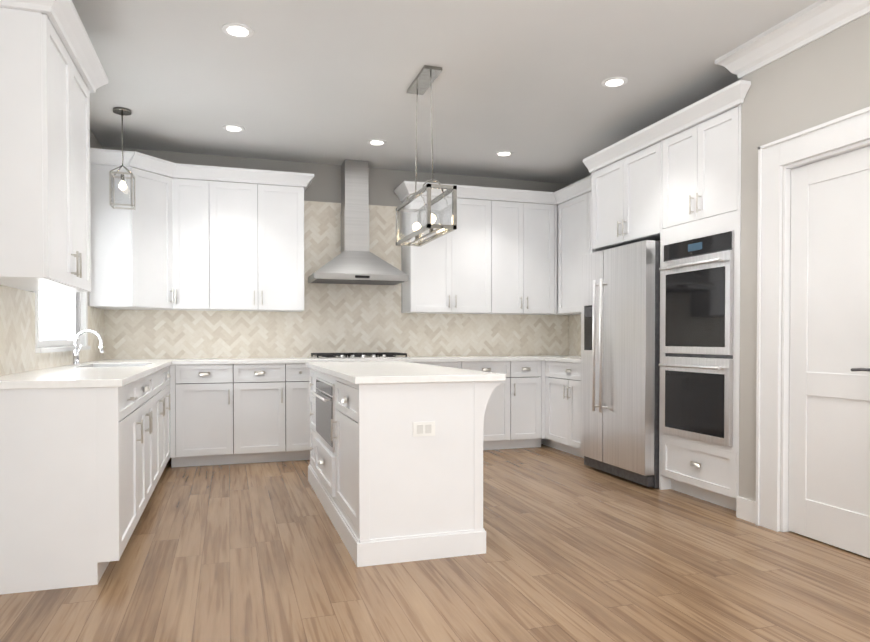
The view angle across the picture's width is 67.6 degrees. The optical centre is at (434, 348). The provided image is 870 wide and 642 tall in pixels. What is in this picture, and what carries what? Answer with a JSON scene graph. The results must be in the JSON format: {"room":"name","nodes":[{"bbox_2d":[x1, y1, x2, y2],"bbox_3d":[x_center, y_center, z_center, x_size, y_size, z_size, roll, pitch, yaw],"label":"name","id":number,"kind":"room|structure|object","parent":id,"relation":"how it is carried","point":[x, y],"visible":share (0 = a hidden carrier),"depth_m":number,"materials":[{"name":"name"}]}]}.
{"room":"kitchen","nodes":[
{"label":"kitchen","id":0,"kind":"room"},
{"bbox_2d":[1,7,101,347],"bbox_3d":[-1.844,-0.353,1.988,0.120,2.870,8.230,0,1,-18],"label":"wall","id":1,"kind":"structure","parent":0,"point":[94,142],"depth_m":5.51,"materials":[{"name":"grey paint"}]},
{"bbox_2d":[0,285,103,375],"bbox_3d":[-2.523,-0.110,4.343,0.008,0.455,3.322,0,1,-18],"label":"tile backsplash","id":2,"kind":"structure","parent":1,"relation":"attached to","point":[18,354],"depth_m":3.64,"materials":[{"name":"beige tile"}]},
{"bbox_2d":[0,0,107,291],"bbox_3d":[-1.975,-0.960,3.286,0.415,1.275,1.110,0,1,-18],"label":"upper cabinet","id":3,"kind":"object","parent":1,"relation":"attached to","point":[47,87],"visible":1,"depth_m":2.88,"materials":[{"name":"white wood"}]},
{"bbox_2d":[33,291,90,352],"bbox_3d":[-2.625,-0.575,4.502,0.155,1.180,1.460,0,1,-18],"label":"window","id":4,"kind":"structure","parent":1,"relation":"in","point":[61,320],"depth_m":4.57,"materials":[{"name":"clear glass"}]},
{"bbox_2d":[102,146,569,312],"bbox_3d":[-0.772,-0.422,6.708,5.020,2.870,0.120,0,1,-18],"label":"wall","id":5,"kind":"structure","parent":0,"point":[325,185],"depth_m":6.55,"materials":[{"name":"grey paint"}]},
{"bbox_2d":[89,148,180,309],"bbox_3d":[-2.615,-0.995,5.723,0.671,1.276,0.621,0,1,-18],"label":"upper cabinet","id":6,"kind":"object","parent":5,"relation":"attached to","point":[173,242],"depth_m":5.47,"materials":[{"name":"white wood"}]},
{"bbox_2d":[181,164,216,310],"bbox_3d":[-2.231,-0.999,5.978,0.422,1.276,0.367,0,1,-18],"label":"upper cabinet","id":7,"kind":"object","parent":5,"relation":"attached to","point":[199,196],"depth_m":5.86,"materials":[{"name":"white wood"}]},
{"bbox_2d":[217,168,304,311],"bbox_3d":[-1.719,-1.002,6.160,0.912,1.276,0.330,0,1,-18],"label":"upper cabinet","id":8,"kind":"object","parent":5,"relation":"attached to","point":[260,227],"depth_m":6.01,"materials":[{"name":"white wood"}]},
{"bbox_2d":[104,201,568,358],"bbox_3d":[-0.753,-0.696,6.643,4.780,1.560,0.008,0,1,-18],"label":"tile backsplash","id":9,"kind":"structure","parent":5,"relation":"attached to","point":[347,318],"depth_m":6.55,"materials":[{"name":"beige tile"}]},
{"bbox_2d":[308,159,407,284],"bbox_3d":[-0.761,-1.252,6.364,0.900,1.197,0.502,0,1,-18],"label":"range hood","id":10,"kind":"object","parent":5,"relation":"attached to","point":[355,261],"visible":1,"depth_m":6.35,"materials":[{"name":"silver metal"}]},
{"bbox_2d":[401,181,500,313],"bbox_3d":[0.151,-1.010,6.753,0.932,1.276,0.330,0,1,-18],"label":"upper cabinet","id":11,"kind":"object","parent":5,"relation":"attached to","point":[458,271],"depth_m":6.63,"materials":[{"name":"white wood"}]},
{"bbox_2d":[497,188,548,314],"bbox_3d":[0.867,-1.014,6.981,0.819,1.276,0.330,0,1,-18],"label":"upper cabinet","id":12,"kind":"object","parent":5,"relation":"attached to","point":[524,226],"depth_m":6.83,"materials":[{"name":"white wood"}]},
{"bbox_2d":[549,176,590,314],"bbox_3d":[1.600,-1.005,6.419,0.421,1.276,1.224,0,1,-18],"label":"upper cabinet","id":13,"kind":"object","parent":5,"relation":"attached to","point":[569,221],"depth_m":6.72,"materials":[{"name":"white wood"}]},
{"bbox_2d":[569,314,580,355],"bbox_3d":[1.751,-0.144,6.649,0.008,0.455,1.512,0,1,-18],"label":"tile backsplash","id":14,"kind":"structure","parent":5,"relation":"attached to","point":[574,335],"depth_m":7.23,"materials":[{"name":"beige tile"}]},
{"bbox_2d":[16,0,818,183],"bbox_3d":[0.491,-1.849,2.708,5.020,0.100,8.470,0,1,-18],"label":"ceiling","id":15,"kind":"structure","parent":0,"point":[329,82],"depth_m":4.33,"materials":[{"name":"white paint"}]},
{"bbox_2d":[109,107,135,209],"bbox_3d":[-2.397,-1.459,4.980,0.160,0.744,0.160,0,1,-18],"label":"light","id":16,"kind":"object","parent":15,"relation":"hanging from","point":[122,193],"visible":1,"depth_m":4.92,"materials":[{"name":"glass"}]},
{"bbox_2d":[223,124,244,131],"bbox_3d":[-1.676,-1.834,5.405,0.180,0.008,0.180,0,1,-18],"label":"recessed light","id":17,"kind":"object","parent":15,"relation":"in","point":[234,128],"visible":0.96,"depth_m":5.39,"materials":[{"name":"white plastic"}]},
{"bbox_2d":[221,23,253,37],"bbox_3d":[-1.121,-1.809,3.695,0.180,0.008,0.180,0,1,-18],"label":"recessed light","id":18,"kind":"object","parent":15,"relation":"in","point":[238,30],"visible":1,"depth_m":3.68,"materials":[{"name":"white plastic"}]},
{"bbox_2d":[367,139,386,145],"bbox_3d":[-0.518,-1.840,5.790,0.180,0.008,0.180,0,1,-18],"label":"recessed light","id":19,"kind":"object","parent":15,"relation":"in","point":[377,142],"visible":0.96,"depth_m":5.78,"materials":[{"name":"white plastic"}]},
{"bbox_2d":[396,65,456,245],"bbox_3d":[-0.076,-1.288,4.397,0.190,1.069,0.800,0,1,-18],"label":"lantern pendant light","id":20,"kind":"object","parent":15,"relation":"hanging from","point":[426,213],"visible":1,"depth_m":4.22,"materials":[{"name":"silver metal"}]},
{"bbox_2d":[495,151,513,155],"bbox_3d":[0.653,-1.845,6.139,0.180,0.008,0.180,0,1,-18],"label":"recessed light","id":21,"kind":"object","parent":15,"relation":"in","point":[504,153],"visible":1,"depth_m":6.12,"materials":[{"name":"white plastic"}]},
{"bbox_2d":[601,77,627,87],"bbox_3d":[1.226,-1.820,4.437,0.180,0.008,0.180,0,1,-18],"label":"recessed light","id":22,"kind":"object","parent":15,"relation":"in","point":[611,82],"visible":1,"depth_m":4.43,"materials":[{"name":"white plastic"}]},
{"bbox_2d":[715,0,869,78],"bbox_3d":[2.887,-1.716,1.804,0.760,0.140,5.047,0,1,-18],"label":"crown molding","id":23,"kind":"structure","parent":15,"relation":"attached to","point":[807,25],"depth_m":3.58,"materials":[{"name":"white wood"}]},
{"bbox_2d":[0,444,869,641],"bbox_3d":[0.491,1.121,2.751,5.020,0.100,8.470,0,1,-18],"label":"floor","id":24,"kind":"structure","parent":0,"point":[577,550],"depth_m":3.04,"materials":[{"name":"brown wood"}]},
{"bbox_2d":[0,366,170,594],"bbox_3d":[-2.219,0.598,4.457,0.646,0.895,3.317,0,1,-18],"label":"base cabinet","id":25,"kind":"object","parent":24,"relation":"on","point":[81,470],"visible":0.9,"depth_m":2.91,"materials":[{"name":"grey wood"}]},
{"bbox_2d":[0,359,175,388],"bbox_3d":[-2.130,0.138,4.142,0.628,0.035,2.700,0,1,-18],"label":"countertop","id":26,"kind":"structure","parent":25,"relation":"on","point":[109,373],"depth_m":3.35,"materials":[{"name":"white stone"}]},
{"bbox_2d":[71,330,103,364],"bbox_3d":[-2.446,-0.011,4.580,0.208,0.251,0.086,0,1,-18],"label":"faucet","id":27,"kind":"object","parent":26,"relation":"on","point":[76,351],"visible":1,"depth_m":4.54,"materials":[{"name":"silver metal"}]},
{"bbox_2d":[170,364,241,466],"bbox_3d":[-2.078,0.577,5.922,0.576,0.896,0.610,0,1,-18],"label":"base cabinet","id":28,"kind":"object","parent":24,"relation":"on","point":[222,414],"depth_m":5.65,"materials":[{"name":"grey wood"}]},
{"bbox_2d":[176,356,543,364],"bbox_3d":[-0.658,0.106,6.356,4.774,0.035,0.629,0,1,-18],"label":"countertop","id":29,"kind":"structure","parent":28,"relation":"on","point":[198,361],"depth_m":6.09,"materials":[{"name":"white stone"}]},
{"bbox_2d":[309,352,409,358],"bbox_3d":[-0.743,0.065,6.326,0.900,0.048,0.500,0,1,-18],"label":"gas cooktop","id":30,"kind":"object","parent":29,"relation":"in","point":[383,355],"visible":1,"depth_m":6.14,"materials":[{"name":"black metal"}]},
{"bbox_2d":[242,363,293,463],"bbox_3d":[-1.648,0.575,6.059,0.573,0.896,0.610,0,1,-18],"label":"base cabinet","id":31,"kind":"object","parent":24,"relation":"on","point":[267,389],"depth_m":5.80,"materials":[{"name":"grey wood"}]},
{"bbox_2d":[294,363,309,460],"bbox_3d":[-1.310,0.573,6.166,0.383,0.896,0.610,0,1,-18],"label":"base cabinet","id":32,"kind":"object","parent":24,"relation":"on","point":[301,372],"depth_m":5.89,"materials":[{"name":"grey wood"}]},
{"bbox_2d":[308,368,311,485],"bbox_3d":[-0.627,0.591,4.991,0.650,0.896,0.448,0,1,-18],"label":"base cabinet","id":33,"kind":"object","parent":24,"relation":"on","point":[310,465],"depth_m":5.05,"materials":[{"name":"grey wood"}]},
{"bbox_2d":[312,369,327,514],"bbox_3d":[-0.421,0.600,4.342,0.650,0.896,0.914,0,1,-18],"label":"base cabinet","id":34,"kind":"object","parent":24,"relation":"on","point":[319,379],"depth_m":4.42,"materials":[{"name":"grey wood"}]},
{"bbox_2d":[328,375,483,566],"bbox_3d":[-0.191,0.611,3.617,0.650,0.896,0.728,0,1,-18],"label":"base cabinet","id":35,"kind":"object","parent":24,"relation":"on","point":[387,486],"depth_m":3.29,"materials":[{"name":"grey wood"}]},
{"bbox_2d":[306,361,504,383],"bbox_3d":[-0.325,0.136,4.251,0.790,0.035,2.090,0,1,-18],"label":"countertop","id":36,"kind":"structure","parent":35,"relation":"on","point":[380,372],"depth_m":3.56,"materials":[{"name":"white stone"}]},
{"bbox_2d":[413,421,434,436],"bbox_3d":[-0.055,0.403,3.271,0.116,0.072,0.006,0,1,-18],"label":"outlet","id":37,"kind":"object","parent":35,"relation":"attached to","point":[423,428],"visible":1,"depth_m":3.27,"materials":[{"name":"plastic"}]},
{"bbox_2d":[418,362,469,369],"bbox_3d":[-0.080,0.568,6.556,0.643,0.896,0.610,0,1,-18],"label":"base cabinet","id":38,"kind":"object","parent":24,"relation":"on","point":[461,365],"depth_m":6.31,"materials":[{"name":"grey"}]},
{"bbox_2d":[470,361,517,449],"bbox_3d":[0.416,0.565,6.714,0.643,0.896,0.610,0,1,-18],"label":"base cabinet","id":39,"kind":"object","parent":24,"relation":"on","point":[500,424],"depth_m":6.49,"materials":[{"name":"grey wood"}]},
{"bbox_2d":[518,361,544,447],"bbox_3d":[0.818,0.563,6.841,0.447,0.896,0.610,0,1,-18],"label":"base cabinet","id":40,"kind":"object","parent":24,"relation":"on","point":[531,374],"depth_m":6.58,"materials":[{"name":"grey wood"}]},
{"bbox_2d":[541,361,583,457],"bbox_3d":[1.446,0.568,6.556,0.646,0.895,1.534,0,1,-18],"label":"base cabinet","id":41,"kind":"object","parent":24,"relation":"on","point":[562,406],"visible":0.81,"depth_m":6.30,"materials":[{"name":"grey wood"}]},
{"bbox_2d":[544,355,580,362],"bbox_3d":[1.550,0.107,6.253,0.628,0.035,0.903,0,1,-18],"label":"countertop","id":42,"kind":"structure","parent":41,"relation":"on","point":[558,358],"depth_m":6.41,"materials":[{"name":"white stone"}]},
{"bbox_2d":[581,240,659,487],"bbox_3d":[1.727,0.113,5.316,0.802,1.840,0.920,0,1,-18],"label":"fridge","id":43,"kind":"object","parent":24,"relation":"on","point":[620,337],"visible":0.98,"depth_m":5.06,"materials":[{"name":"metal"}]},
{"bbox_2d":[583,80,750,515],"bbox_3d":[1.915,-0.301,4.924,0.732,2.680,1.830,0,1,-18],"label":"oven cabinet","id":44,"kind":"object","parent":24,"relation":"on","point":[678,196],"visible":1,"depth_m":4.44,"materials":[{"name":"grey wood"}]},
{"bbox_2d":[739,13,869,500],"bbox_3d":[3.014,-0.350,1.804,0.770,2.870,4.940,0,1,-18],"label":"wall","id":45,"kind":"structure","parent":0,"point":[823,79],"depth_m":3.78,"materials":[{"name":"grey paint"}]},
{"bbox_2d":[737,496,755,523],"bbox_3d":[0.689,1.030,1.086,4.150,0.130,4.940,0,1,-18],"label":"baseboard","id":46,"kind":"structure","parent":45,"relation":"attached to","point":[746,509],"depth_m":3.98,"materials":[{"name":"white wood"}]},
{"bbox_2d":[755,106,869,531],"bbox_3d":[2.131,-0.067,3.443,0.144,2.255,0.950,0,1,-18],"label":"door frame","id":47,"kind":"structure","parent":45,"relation":"attached to","point":[773,308],"depth_m":3.75,"materials":[{"name":"white wood"}]},
{"bbox_2d":[788,146,869,557],"bbox_3d":[2.128,0.015,3.443,0.100,2.076,0.608,0,1,-18],"label":"door leaf","id":48,"kind":"structure","parent":45,"relation":"in","point":[829,442],"depth_m":3.48,"materials":[{"name":"wood"}]}
]}

